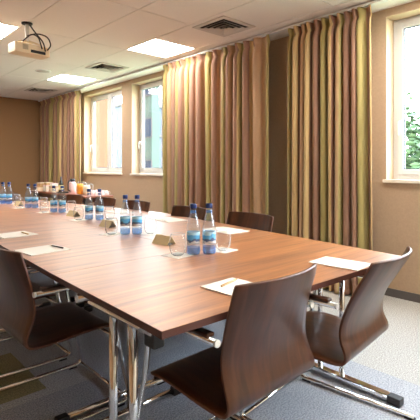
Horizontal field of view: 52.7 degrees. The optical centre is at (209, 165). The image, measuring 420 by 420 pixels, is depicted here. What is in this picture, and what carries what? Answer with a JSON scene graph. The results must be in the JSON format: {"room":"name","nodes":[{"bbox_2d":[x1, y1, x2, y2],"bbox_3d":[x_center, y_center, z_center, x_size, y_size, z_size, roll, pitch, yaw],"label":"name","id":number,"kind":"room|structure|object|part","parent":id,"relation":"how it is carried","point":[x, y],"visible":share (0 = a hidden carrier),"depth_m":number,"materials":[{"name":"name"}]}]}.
{"room":"conference room","nodes":[
{"label":"conference room","id":0,"kind":"room"},
{"bbox_2d":[0,97,40,200],"bbox_3d":[-5.964,-0.188,7.899,5.940,2.815,0.100,0,0,-43],"label":"wall","id":1,"kind":"structure","parent":0,"point":[19,118],"depth_m":9.43,"materials":[{"name":"brown paint"}]},
{"bbox_2d":[38,0,387,101],"bbox_3d":[-1.160,-1.472,6.697,0.065,0.022,8.020,0,0,-43],"label":"track","id":2,"kind":"object","parent":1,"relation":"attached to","point":[375,2],"visible":0.76,"depth_m":5.00,"materials":[{"name":"white metal"}]},
{"bbox_2d":[40,90,81,201],"bbox_3d":[-3.142,-0.126,8.828,0.160,2.668,2.000,0,0,-43],"label":"curtain","id":3,"kind":"object","parent":2,"relation":"hanging from","point":[60,116],"visible":0.79,"depth_m":8.66,"materials":[{"name":"fabric"}]},
{"bbox_2d":[162,34,269,223],"bbox_3d":[-0.009,-0.126,5.426,0.168,2.668,1.971,0,0,-43],"label":"curtain","id":4,"kind":"object","parent":2,"relation":"hanging from","point":[216,103],"visible":0.77,"depth_m":5.29,"materials":[{"name":"fabric"}]},
{"bbox_2d":[287,4,371,294],"bbox_3d":[1.148,-0.126,4.174,0.171,2.668,0.962,0,0,-43],"label":"curtain","id":5,"kind":"object","parent":2,"relation":"hanging from","point":[329,124],"visible":0.81,"depth_m":4.09,"materials":[{"name":"fabric"}]},
{"bbox_2d":[0,270,419,419],"bbox_3d":[-1.922,1.270,3.737,6.240,0.100,11.700,0,0,-43],"label":"floor","id":6,"kind":"structure","parent":0,"point":[391,362],"depth_m":2.43,"materials":[{"name":"carpet"}]},
{"bbox_2d":[0,193,18,201],"bbox_3d":[-2.725,0.798,5.655,0.580,0.843,0.641,0,0,-43],"label":"chair","id":7,"kind":"object","parent":6,"relation":"on","point":[15,197],"visible":0.07,"depth_m":5.92,"materials":[{"name":"brown wood"}]},
{"bbox_2d":[0,208,67,308],"bbox_3d":[-1.990,0.850,4.000,0.792,0.740,1.640,0,0,-43],"label":"conference table","id":8,"kind":"object","parent":6,"relation":"on","point":[8,216],"visible":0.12,"depth_m":3.88,"materials":[{"name":"brown wood"}]},
{"bbox_2d":[0,280,72,379],"bbox_3d":[-1.299,0.798,2.693,0.641,0.843,0.580,0,0,-43],"label":"chair","id":9,"kind":"object","parent":6,"relation":"on","point":[35,286],"visible":0.36,"depth_m":2.64,"materials":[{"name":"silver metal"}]},
{"bbox_3d":[-1.481,0.887,2.894,0.636,0.661,0.023,0,0,-43],"label":"frame","id":10,"kind":"part","parent":9,"relation":"part of","materials":[{"name":"silver metal"}]},
{"bbox_2d":[0,200,72,208],"bbox_3d":[-2.556,0.850,5.206,1.499,0.740,0.919,0,0,-43],"label":"conference table","id":11,"kind":"object","parent":6,"relation":"on","point":[42,203],"visible":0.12,"depth_m":5.29,"materials":[{"name":"brown wood"}]},
{"bbox_2d":[0,182,5,203],"bbox_3d":[-2.630,0.342,5.382,0.076,0.277,0.073,0,0,-12],"label":"water bottle","id":12,"kind":"object","parent":11,"relation":"on","point":[2,196],"visible":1,"depth_m":5.36,"materials":[{"name":"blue plastic"}]},
{"bbox_2d":[6,182,11,198],"bbox_3d":[-2.539,0.342,5.357,0.073,0.277,0.076,0,0,23],"label":"water bottle","id":13,"kind":"object","parent":11,"relation":"on","point":[8,196],"visible":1,"depth_m":5.33,"materials":[{"name":"clear plastic"}]},
{"bbox_2d":[13,201,23,205],"bbox_3d":[-2.324,0.455,5.148,0.135,0.054,0.078,0,0,41],"label":"name card","id":14,"kind":"object","parent":11,"relation":"on","point":[17,203],"visible":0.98,"depth_m":5.13,"materials":[{"name":"beige paper"}]},
{"bbox_2d":[0,249,126,419],"bbox_3d":[-0.831,0.798,2.185,0.641,0.843,0.580,0,0,-43],"label":"chair","id":15,"kind":"object","parent":6,"relation":"on","point":[33,328],"visible":0.83,"depth_m":2.05,"materials":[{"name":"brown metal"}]},
{"bbox_3d":[-1.014,0.887,2.387,0.636,0.661,0.023,0,0,-43],"label":"frame","id":16,"kind":"part","parent":15,"relation":"part of","materials":[{"name":"silver metal"}]},
{"bbox_3d":[-0.658,0.550,1.975,0.260,0.014,0.036,0,0,-43],"label":"armrest","id":17,"kind":"part","parent":15,"relation":"part of","materials":[{"name":"brown wood"}]},
{"bbox_3d":[-0.645,0.887,1.987,0.636,0.661,0.023,0,0,-43],"label":"frame","id":18,"kind":"part","parent":15,"relation":"part of","materials":[{"name":"silver metal"}]},
{"bbox_2d":[30,190,112,204],"bbox_3d":[-2.569,0.850,7.676,0.510,0.740,2.330,0,0,-43],"label":"table","id":19,"kind":"object","parent":6,"relation":"on","point":[90,198],"visible":0.41,"depth_m":7.44,"materials":[{"name":"brown wood"}]},
{"bbox_2d":[36,186,42,190],"bbox_3d":[-3.240,0.435,8.230,0.224,0.090,0.164,0,0,-37],"label":"carton","id":20,"kind":"object","parent":19,"relation":"on","point":[39,188],"visible":0.45,"depth_m":8.13,"materials":[{"name":"beige cardboard"}]},
{"bbox_2d":[43,185,49,191],"bbox_3d":[-3.074,0.420,8.078,0.164,0.120,0.164,0,0,-40],"label":"carton","id":21,"kind":"object","parent":19,"relation":"on","point":[45,187],"visible":0.44,"depth_m":7.99,"materials":[{"name":"beige cardboard"}]},
{"bbox_2d":[49,186,58,191],"bbox_3d":[-2.921,0.430,7.939,0.144,0.100,0.144,0,0,-38],"label":"carton","id":22,"kind":"object","parent":19,"relation":"on","point":[51,189],"visible":0.78,"depth_m":7.89,"materials":[{"name":"beige cardboard"}]},
{"bbox_2d":[59,177,62,191],"bbox_3d":[-2.741,0.338,7.800,0.086,0.285,0.086,0,0,-43],"label":"juice bottle","id":23,"kind":"object","parent":19,"relation":"on","point":[60,181],"visible":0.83,"depth_m":7.77,"materials":[{"name":"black glass"}]},
{"bbox_2d":[68,179,75,193],"bbox_3d":[-2.391,0.349,7.304,0.172,0.262,0.132,0,0,-43],"label":"flask","id":24,"kind":"object","parent":19,"relation":"on","point":[71,184],"visible":1,"depth_m":7.27,"materials":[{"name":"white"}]},
{"bbox_2d":[77,183,86,194],"bbox_3d":[-2.169,0.370,7.157,0.164,0.220,0.120,0,0,-43],"label":"jug","id":25,"kind":"object","parent":19,"relation":"on","point":[79,186],"visible":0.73,"depth_m":7.10,"materials":[{"name":"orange glass"}]},
{"bbox_2d":[83,185,89,194],"bbox_3d":[-2.034,0.380,7.065,0.163,0.200,0.120,0,0,-43],"label":"jug","id":26,"kind":"object","parent":19,"relation":"on","point":[85,187],"visible":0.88,"depth_m":7.00,"materials":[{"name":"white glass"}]},
{"bbox_2d":[65,194,82,203],"bbox_3d":[-1.923,0.798,5.382,0.641,0.843,0.580,0,0,-43],"label":"chair","id":27,"kind":"object","parent":6,"relation":"on","point":[70,198],"visible":0.12,"depth_m":5.60,"materials":[{"name":"brown wood"}]},
{"bbox_2d":[20,204,159,301],"bbox_3d":[-1.360,0.850,4.588,0.991,0.740,1.650,0,0,-43],"label":"conference table","id":28,"kind":"object","parent":6,"relation":"on","point":[76,207],"visible":0.16,"depth_m":4.47,"materials":[{"name":"brown wood"}]},
{"bbox_2d":[25,184,31,207],"bbox_3d":[-2.085,0.342,4.865,0.076,0.277,0.073,0,0,-37],"label":"water bottle","id":29,"kind":"object","parent":28,"relation":"on","point":[27,199],"visible":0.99,"depth_m":4.84,"materials":[{"name":"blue plastic"}]},
{"bbox_2d":[31,184,37,206],"bbox_3d":[-2.001,0.342,4.847,0.073,0.277,0.076,0,0,34],"label":"water bottle","id":30,"kind":"object","parent":28,"relation":"on","point":[34,199],"visible":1,"depth_m":4.82,"materials":[{"name":"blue plastic"}]},
{"bbox_2d":[50,186,57,212],"bbox_3d":[-1.619,0.342,4.397,0.076,0.277,0.073,0,0,12],"label":"water bottle","id":31,"kind":"object","parent":28,"relation":"on","point":[53,203],"visible":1,"depth_m":4.37,"materials":[{"name":"clear plastic"}]},
{"bbox_2d":[58,186,65,212],"bbox_3d":[-1.525,0.342,4.375,0.073,0.277,0.076,0,0,27],"label":"water bottle","id":32,"kind":"object","parent":28,"relation":"on","point":[62,203],"visible":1,"depth_m":4.36,"materials":[{"name":"clear plastic"}]},
{"bbox_2d":[66,210,79,216],"bbox_3d":[-1.314,0.455,4.067,0.135,0.054,0.078,0,0,41],"label":"name card","id":33,"kind":"object","parent":28,"relation":"on","point":[70,213],"visible":0.9,"depth_m":4.05,"materials":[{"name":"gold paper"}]},
{"bbox_2d":[105,210,133,213],"bbox_3d":[-0.953,0.477,4.426,0.210,0.005,0.297,0,0,-40],"label":"notepad","id":34,"kind":"object","parent":28,"relation":"on","point":[110,211],"visible":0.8,"depth_m":4.42,"materials":[{"name":"white paper"}]},
{"bbox_2d":[0,221,192,419],"bbox_3d":[-0.933,0.850,2.764,0.851,0.740,1.788,0,0,-43],"label":"conference table","id":35,"kind":"object","parent":6,"relation":"on","point":[89,249],"visible":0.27,"depth_m":2.44,"materials":[{"name":"brown wood"}]},
{"bbox_2d":[0,231,37,238],"bbox_3d":[-1.360,0.477,2.950,0.210,0.005,0.235,0,0,41],"label":"notepad","id":36,"kind":"object","parent":35,"relation":"on","point":[10,234],"visible":1,"depth_m":2.94,"materials":[{"name":"white paper"}]},
{"bbox_2d":[14,244,70,255],"bbox_3d":[-0.953,0.477,2.413,0.210,0.005,0.235,0,0,41],"label":"notepad","id":37,"kind":"object","parent":35,"relation":"on","point":[45,249],"visible":0.92,"depth_m":2.38,"materials":[{"name":"white paper"}]},
{"bbox_2d":[99,233,121,235],"bbox_3d":[-0.690,0.479,2.976,0.125,0.002,0.125,0,0,39],"label":"coaster","id":38,"kind":"object","parent":35,"relation":"on","point":[104,234],"visible":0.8,"depth_m":2.96,"materials":[{"name":"white paper"}]},
{"bbox_3d":[-0.491,1.198,2.193,0.528,0.032,0.032,0,0,-43],"label":"leg","id":39,"kind":"part","parent":35,"relation":"part of","materials":[{"name":"silver metal"}]},
{"bbox_2d":[120,195,129,234],"bbox_3d":[-0.599,0.342,2.992,0.073,0.277,0.076,0,0,-5],"label":"water bottle","id":40,"kind":"object","parent":35,"relation":"on","point":[124,220],"visible":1,"depth_m":2.96,"materials":[{"name":"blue plastic"}]},
{"bbox_3d":[-0.393,0.857,2.079,0.029,0.666,0.030,0,0,-43],"label":"post","id":41,"kind":"part","parent":35,"relation":"part of","materials":[{"name":"silver metal"}]},
{"bbox_3d":[-0.389,1.198,2.083,0.528,0.032,0.032,0,0,-43],"label":"leg","id":42,"kind":"part","parent":35,"relation":"part of","materials":[{"name":"silver metal"}]},
{"bbox_2d":[152,234,175,245],"bbox_3d":[-0.286,0.455,2.620,0.135,0.054,0.078,0,0,41],"label":"name card","id":43,"kind":"object","parent":35,"relation":"on","point":[164,240],"visible":1,"depth_m":2.60,"materials":[{"name":"beige paper"}]},
{"bbox_2d":[94,197,115,207],"bbox_3d":[-1.404,0.798,4.908,0.641,0.843,0.580,0,0,-43],"label":"chair","id":44,"kind":"object","parent":6,"relation":"on","point":[108,201],"visible":0.05,"depth_m":5.12,"materials":[{"name":"brown wood"}]},
{"bbox_2d":[124,200,149,211],"bbox_3d":[-0.942,0.798,4.436,0.641,0.843,0.580,0,0,-43],"label":"chair","id":45,"kind":"object","parent":6,"relation":"on","point":[140,205],"visible":0.11,"depth_m":4.64,"materials":[{"name":"brown wood"}]},
{"bbox_2d":[73,212,278,322],"bbox_3d":[-0.271,0.850,3.382,1.025,0.740,1.800,0,0,-43],"label":"conference table","id":46,"kind":"object","parent":6,"relation":"on","point":[179,228],"visible":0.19,"depth_m":3.26,"materials":[{"name":"brown wood"}]},
{"bbox_2d":[85,189,92,219],"bbox_3d":[-1.081,0.342,3.791,0.073,0.277,0.076,0,0,22],"label":"water bottle","id":47,"kind":"object","parent":46,"relation":"on","point":[88,209],"visible":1,"depth_m":3.77,"materials":[{"name":"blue plastic"}]},
{"bbox_2d":[95,189,103,218],"bbox_3d":[-0.983,0.342,3.773,0.073,0.277,0.076,0,0,43],"label":"water bottle","id":48,"kind":"object","parent":46,"relation":"on","point":[98,209],"visible":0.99,"depth_m":3.75,"materials":[{"name":"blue plastic"}]},
{"bbox_2d":[99,219,116,227],"bbox_3d":[-0.811,0.455,3.360,0.135,0.054,0.078,0,0,41],"label":"name card","id":49,"kind":"object","parent":46,"relation":"on","point":[108,223],"visible":1,"depth_m":3.35,"materials":[{"name":"beige paper"}]},
{"bbox_2d":[132,195,141,234],"bbox_3d":[-0.514,0.342,2.988,0.073,0.277,0.076,0,0,4],"label":"water bottle","id":50,"kind":"object","parent":46,"relation":"on","point":[136,220],"visible":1,"depth_m":2.96,"materials":[{"name":"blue plastic"}]},
{"bbox_2d":[139,232,162,235],"bbox_3d":[-0.422,0.479,3.003,0.125,0.002,0.125,0,0,39],"label":"coaster","id":51,"kind":"object","parent":46,"relation":"on","point":[145,233],"visible":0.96,"depth_m":3.00,"materials":[{"name":"white paper"}]},
{"bbox_2d":[150,217,186,221],"bbox_3d":[-0.371,0.477,3.780,0.210,0.005,0.297,0,0,-40],"label":"notepad","id":52,"kind":"object","parent":46,"relation":"on","point":[164,219],"visible":1,"depth_m":3.76,"materials":[{"name":"white paper"}]},
{"bbox_2d":[202,226,248,233],"bbox_3d":[0.114,0.477,3.152,0.210,0.005,0.297,0,0,-40],"label":"notepad","id":53,"kind":"object","parent":46,"relation":"on","point":[224,230],"visible":0.95,"depth_m":3.12,"materials":[{"name":"white paper"}]},
{"bbox_2d":[171,205,205,219],"bbox_3d":[-0.356,0.798,3.793,0.641,0.843,0.580,0,0,-43],"label":"chair","id":54,"kind":"object","parent":6,"relation":"on","point":[177,210],"visible":0.06,"depth_m":3.99,"materials":[{"name":"brown wood"}]},
{"bbox_2d":[138,263,316,419],"bbox_3d":[0.099,0.798,1.670,0.580,0.843,0.641,0,0,-44],"label":"chair","id":55,"kind":"object","parent":6,"relation":"on","point":[264,347],"visible":0.93,"depth_m":1.49,"materials":[{"name":"brown wood"}]},
{"bbox_3d":[-0.100,0.887,1.484,0.023,0.661,0.636,0,0,-44],"label":"frame","id":56,"kind":"part","parent":55,"relation":"part of","materials":[{"name":"silver metal"}]},
{"bbox_3d":[-0.087,0.550,1.471,0.036,0.014,0.260,0,0,-44],"label":"armrest","id":57,"kind":"part","parent":55,"relation":"part of","materials":[{"name":"brown wood"}]},
{"bbox_3d":[0.294,0.887,1.859,0.023,0.661,0.636,0,0,-44],"label":"frame","id":58,"kind":"part","parent":55,"relation":"part of","materials":[{"name":"silver metal"}]},
{"bbox_2d":[53,234,403,419],"bbox_3d":[0.213,0.850,2.081,1.673,0.740,0.965,0,0,-43],"label":"conference table","id":59,"kind":"object","parent":6,"relation":"on","point":[160,297],"visible":0.77,"depth_m":1.80,"materials":[{"name":"brown wood"}]},
{"bbox_3d":[-0.344,0.855,1.512,0.030,0.661,0.030,0,0,-43],"label":"post","id":60,"kind":"part","parent":59,"relation":"part of","materials":[{"name":"silver metal"}]},
{"bbox_3d":[-0.339,0.509,1.462,0.010,0.008,0.340,0,0,-43],"label":"edge rail","id":61,"kind":"part","parent":59,"relation":"part of","materials":[{"name":"silver metal"}]},
{"bbox_3d":[-0.300,0.515,1.464,0.050,0.018,0.400,0,0,-43],"label":"rail","id":62,"kind":"part","parent":59,"relation":"part of","materials":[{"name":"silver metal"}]},
{"bbox_3d":[-0.256,0.855,1.417,0.030,0.661,0.030,0,0,-43],"label":"post","id":63,"kind":"part","parent":59,"relation":"part of","materials":[{"name":"silver metal"}]},
{"bbox_2d":[161,252,192,258],"bbox_3d":[-0.173,0.479,2.275,0.125,0.002,0.125,0,0,39],"label":"coaster","id":64,"kind":"object","parent":59,"relation":"on","point":[170,255],"visible":0.91,"depth_m":2.26,"materials":[{"name":"white paper"}]},
{"bbox_2d":[169,233,184,255],"bbox_3d":[-0.173,0.420,2.275,0.093,0.116,0.093,0,0,-43],"label":"drinking glass","id":65,"kind":"object","parent":64,"relation":"on","point":[176,253],"visible":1,"depth_m":2.27,"materials":[{"name":"clear glass"}]},
{"bbox_2d":[186,203,199,253],"bbox_3d":[-0.091,0.342,2.304,0.076,0.277,0.073,0,0,-43],"label":"water bottle","id":66,"kind":"object","parent":59,"relation":"on","point":[193,237],"visible":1,"depth_m":2.28,"materials":[{"name":"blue plastic"}]},
{"bbox_2d":[202,203,215,254],"bbox_3d":[-0.005,0.342,2.321,0.076,0.277,0.073,0,0,26],"label":"water bottle","id":67,"kind":"object","parent":59,"relation":"on","point":[208,236],"visible":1,"depth_m":2.29,"materials":[{"name":"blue plastic"}]},
{"bbox_2d":[207,247,236,252],"bbox_3d":[0.073,0.479,2.414,0.125,0.002,0.125,0,0,39],"label":"coaster","id":68,"kind":"object","parent":59,"relation":"on","point":[229,249],"visible":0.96,"depth_m":2.40,"materials":[{"name":"white paper"}]},
{"bbox_2d":[216,229,230,250],"bbox_3d":[0.073,0.420,2.414,0.093,0.116,0.093,0,0,-43],"label":"drinking glass","id":69,"kind":"object","parent":68,"relation":"on","point":[223,248],"visible":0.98,"depth_m":2.41,"materials":[{"name":"clear glass"}]},
{"bbox_2d":[200,277,251,296],"bbox_3d":[0.106,0.477,1.662,0.190,0.005,0.220,0,0,-45],"label":"notepad","id":70,"kind":"object","parent":59,"relation":"on","point":[228,289],"visible":0.49,"depth_m":1.67,"materials":[{"name":"white paper"}]},
{"bbox_2d":[221,278,237,286],"bbox_3d":[0.080,0.470,1.715,0.009,0.008,0.132,0,0,32],"label":"pencil","id":71,"kind":"object","parent":70,"relation":"on","point":[235,279],"visible":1,"depth_m":1.71,"materials":[{"name":"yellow wood"}]},
{"bbox_3d":[0.650,0.855,2.499,0.030,0.661,0.030,0,0,-43],"label":"post","id":72,"kind":"part","parent":59,"relation":"part of","materials":[{"name":"silver metal"}]},
{"bbox_2d":[309,256,370,270],"bbox_3d":[0.640,0.477,2.079,0.250,0.005,0.175,0,0,43],"label":"notepad","id":73,"kind":"object","parent":59,"relation":"on","point":[326,261],"visible":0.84,"depth_m":2.06,"materials":[{"name":"white paper"}]},
{"bbox_3d":[0.745,0.855,2.397,0.030,0.661,0.030,0,0,-43],"label":"post","id":74,"kind":"part","parent":59,"relation":"part of","materials":[{"name":"silver metal"}]},
{"bbox_3d":[0.677,1.194,2.470,0.050,0.028,0.780,0,0,-43],"label":"leg","id":75,"kind":"part","parent":59,"relation":"part of","materials":[{"name":"silver metal"}]},
{"bbox_2d":[221,211,273,342],"bbox_3d":[0.159,0.798,3.234,0.641,0.843,0.580,0,0,-43],"label":"chair","id":76,"kind":"object","parent":6,"relation":"on","point":[258,221],"visible":0.11,"depth_m":3.41,"materials":[{"name":"brown wood"}]},
{"bbox_2d":[239,246,415,419],"bbox_3d":[0.578,0.798,2.022,0.683,0.844,0.580,0,0,41],"label":"chair","id":77,"kind":"object","parent":6,"relation":"on","point":[333,340],"visible":0.63,"depth_m":1.85,"materials":[{"name":"brown wood"}]},
{"bbox_3d":[0.381,0.887,1.833,0.636,0.661,0.023,0,0,41],"label":"frame","id":78,"kind":"part","parent":77,"relation":"part of","materials":[{"name":"silver metal"}]},
{"bbox_3d":[0.394,0.550,1.821,0.260,0.014,0.036,0,0,41],"label":"armrest","id":79,"kind":"part","parent":77,"relation":"part of","materials":[{"name":"brown wood"}]},
{"bbox_3d":[0.740,0.887,2.242,0.636,0.661,0.023,0,0,41],"label":"frame","id":80,"kind":"part","parent":77,"relation":"part of","materials":[{"name":"silver metal"}]},
{"bbox_2d":[80,0,419,293],"bbox_3d":[0.235,-0.188,5.726,0.230,2.815,11.700,0,0,-43],"label":"wall","id":81,"kind":"structure","parent":0,"point":[395,206],"depth_m":4.86,"materials":[{"name":"beige paint"}]},
{"bbox_2d":[83,86,122,174],"bbox_3d":[-1.979,-0.626,8.098,0.250,1.567,1.490,0,0,-43],"label":"window","id":82,"kind":"structure","parent":81,"relation":"in","point":[90,167],"depth_m":8.47,"materials":[{"name":"beige paint"}]},
{"bbox_3d":[-2.148,-0.638,8.391,0.062,1.441,0.689,0,0,-43],"label":"sash","id":83,"kind":"part","parent":82,"relation":"part of","materials":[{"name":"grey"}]},
{"bbox_3d":[-2.005,0.142,8.075,0.180,0.030,1.490,0,0,-43],"label":"sill","id":84,"kind":"part","parent":82,"relation":"part of","materials":[{"name":"beige paint"}]},
{"bbox_3d":[-1.671,-0.638,7.873,0.062,1.441,0.599,0,0,-43],"label":"sash","id":85,"kind":"part","parent":82,"relation":"part of","materials":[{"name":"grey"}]},
{"bbox_2d":[130,76,162,175],"bbox_3d":[-0.779,-0.626,6.797,0.250,1.567,1.490,0,0,-43],"label":"window","id":86,"kind":"structure","parent":81,"relation":"in","point":[155,82],"depth_m":7.29,"materials":[{"name":"beige paint"}]},
{"bbox_3d":[-0.805,0.142,6.773,0.180,0.030,1.490,0,0,-43],"label":"sill","id":87,"kind":"part","parent":86,"relation":"part of","materials":[{"name":"beige paint"}]},
{"bbox_3d":[-0.713,-0.638,6.858,0.070,1.531,1.438,0,0,-43],"label":"frame","id":88,"kind":"part","parent":86,"relation":"part of","materials":[{"name":"grey plastic"}]},
{"bbox_3d":[-0.955,-0.638,7.097,0.062,1.441,0.669,0,0,-43],"label":"sash","id":89,"kind":"part","parent":86,"relation":"part of","materials":[{"name":"grey"}]},
{"bbox_2d":[0,0,416,100],"bbox_3d":[-1.994,-1.499,3.670,5.836,0.032,11.500,0,0,-43],"label":"ceiling","id":90,"kind":"structure","parent":81,"relation":"attached to","point":[82,34],"depth_m":4.58,"materials":[{"name":"tile"}]},
{"bbox_2d":[383,8,419,183],"bbox_3d":[2.221,-0.626,3.544,0.250,1.567,1.480,0,0,-43],"label":"window","id":91,"kind":"structure","parent":81,"relation":"in","point":[401,22],"depth_m":4.04,"materials":[{"name":"beige paint"}]},
{"bbox_3d":[1.797,-0.362,4.022,0.061,0.145,0.030,0,0,-43],"label":"handle","id":92,"kind":"part","parent":91,"relation":"part of","materials":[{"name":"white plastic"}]},
{"bbox_3d":[2.195,0.142,3.520,0.180,0.030,1.480,0,0,-43],"label":"sill","id":93,"kind":"part","parent":91,"relation":"part of","materials":[{"name":"beige paint"}]},
{"bbox_3d":[2.287,-0.638,3.605,0.070,1.531,1.428,0,0,-43],"label":"frame","id":94,"kind":"part","parent":91,"relation":"part of","materials":[{"name":"grey plastic"}]},
{"bbox_3d":[2.275,-0.638,3.594,0.062,1.441,1.338,0,0,-43],"label":"sash","id":95,"kind":"part","parent":91,"relation":"part of","materials":[{"name":"grey plastic"}]},
{"bbox_2d":[385,288,419,302],"bbox_3d":[0.146,1.183,5.644,0.014,0.075,11.500,0,0,-43],"label":"baseboard","id":96,"kind":"structure","parent":81,"relation":"attached to","point":[409,296],"depth_m":3.87,"materials":[{"name":"grey"}]},
{"bbox_3d":[-1.996,-1.560,3.669,5.840,0.070,11.500,0,0,-43],"label":"ceiling","id":97,"kind":"structure","parent":0,"visible":0},
{"bbox_2d":[0,23,19,39],"bbox_3d":[-2.503,-1.500,4.588,0.640,0.015,0.640,0,0,-43],"label":"recessed light","id":98,"kind":"object","parent":97,"relation":"in","point":[5,29],"visible":1,"depth_m":4.67,"materials":[{"name":"white plastic"}]},
{"bbox_2d":[8,21,50,59],"bbox_3d":[-1.886,-1.327,4.445,0.236,0.335,0.370,0,0,41],"label":"projector","id":99,"kind":"object","parent":97,"relation":"hanging from","point":[24,47],"visible":1,"depth_m":4.41,"materials":[{"name":"white plastic"}]},
{"bbox_3d":[-1.915,-1.486,4.437,0.110,0.018,0.110,0,0,41],"label":"ceiling plate","id":100,"kind":"part","parent":99,"relation":"part of","materials":[{"name":"black plastic"}]},
{"bbox_3d":[-1.799,-1.190,4.442,0.005,0.030,0.160,0,0,41],"label":"connector panel","id":101,"kind":"part","parent":99,"relation":"part of","materials":[{"name":"black plastic"}]},
{"bbox_2d":[24,87,57,93],"bbox_3d":[-3.332,-1.477,8.353,0.480,0.036,0.480,0,0,-43],"label":"air vent","id":102,"kind":"object","parent":97,"relation":"in","point":[33,89],"visible":1,"depth_m":8.31,"materials":[{"name":"grey metal"}]},
{"bbox_2d":[35,69,50,72],"bbox_3d":[-2.624,-1.486,6.667,0.236,0.018,0.236,0,0,-43],"label":"ceiling speaker","id":103,"kind":"object","parent":97,"relation":"attached to","point":[36,70],"visible":1,"depth_m":6.63,"materials":[{"name":"white plastic"}]},
{"bbox_2d":[46,74,96,84],"bbox_3d":[-2.397,-1.500,7.339,0.640,0.015,0.640,0,0,-43],"label":"recessed light","id":104,"kind":"object","parent":97,"relation":"in","point":[64,78],"visible":0.96,"depth_m":7.36,"materials":[{"name":"white plastic"}]},
{"bbox_2d":[86,62,128,72],"bbox_3d":[-1.556,-1.477,6.427,0.480,0.036,0.480,0,0,-43],"label":"air vent","id":105,"kind":"object","parent":97,"relation":"in","point":[101,66],"visible":1,"depth_m":6.39,"materials":[{"name":"grey metal"}]},
{"bbox_2d":[126,38,195,57],"bbox_3d":[-0.627,-1.500,5.420,0.640,0.015,0.640,0,0,-43],"label":"recessed light","id":106,"kind":"object","parent":97,"relation":"in","point":[155,47],"visible":0.96,"depth_m":5.42,"materials":[{"name":"white plastic"}]},
{"bbox_2d":[192,15,255,36],"bbox_3d":[0.149,-1.477,4.544,0.480,0.036,0.480,0,0,-43],"label":"air vent","id":107,"kind":"object","parent":97,"relation":"in","point":[223,26],"visible":1,"depth_m":4.52,"materials":[{"name":"grey metal"}]},
{"label":"outside","id":108,"kind":"structure","parent":0,"visible":0},
{"bbox_3d":[5.041,4.320,86.264,115.630,0.200,200.000,0,0,-43],"label":"ground","id":109,"kind":"structure","parent":108,"visible":0},
{"bbox_2d":[96,99,107,172],"bbox_3d":[-12.532,-4.455,31.292,4.600,17.350,13.600,0,0,-43],"label":"building","id":110,"kind":"structure","parent":109,"relation":"on","point":[102,105],"depth_m":27.56,"materials":[{"name":"grey"}]},
{"bbox_2d":[115,104,161,166],"bbox_3d":[-16.575,-3.455,84.355,10.600,15.350,18.100,0,0,-43],"label":"building","id":111,"kind":"structure","parent":109,"relation":"on","point":[118,108],"depth_m":77.29,"materials":[{"name":"grey"}]},
{"bbox_2d":[145,87,158,173],"bbox_3d":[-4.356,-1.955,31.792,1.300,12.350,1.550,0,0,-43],"label":"building","id":112,"kind":"structure","parent":109,"relation":"on","point":[151,95],"depth_m":31.44,"materials":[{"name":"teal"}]},
{"bbox_3d":[-4.663,0.270,31.509,0.025,1.300,0.900,0,0,-43],"label":"pane","id":113,"kind":"part","parent":112,"relation":"part of","materials":[{"name":"blue"}]},
{"bbox_3d":[-4.663,-2.830,31.509,0.025,1.300,0.900,0,0,-43],"label":"pane","id":114,"kind":"part","parent":112,"relation":"part of","materials":[{"name":"blue glass"}]},
{"bbox_3d":[-4.663,-5.930,31.509,0.025,1.300,0.900,0,0,-43],"label":"pane","id":115,"kind":"part","parent":112,"relation":"part of","materials":[{"name":"blue glass"}]},
{"bbox_2d":[159,135,161,166],"bbox_3d":[-4.315,-0.455,72.536,8.600,9.350,13.100,0,0,-43],"label":"building","id":116,"kind":"structure","parent":109,"relation":"on","point":[160,136],"depth_m":70.93,"materials":[{"name":"grey"}]},
{"bbox_2d":[405,89,419,179],"bbox_3d":[6.095,0.985,11.551,4.278,6.484,4.665,0,0,-43],"label":"tree","id":117,"kind":"object","parent":109,"relation":"on","point":[412,143],"visible":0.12,"depth_m":10.88,"materials":[{"name":"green plant"}]}
]}

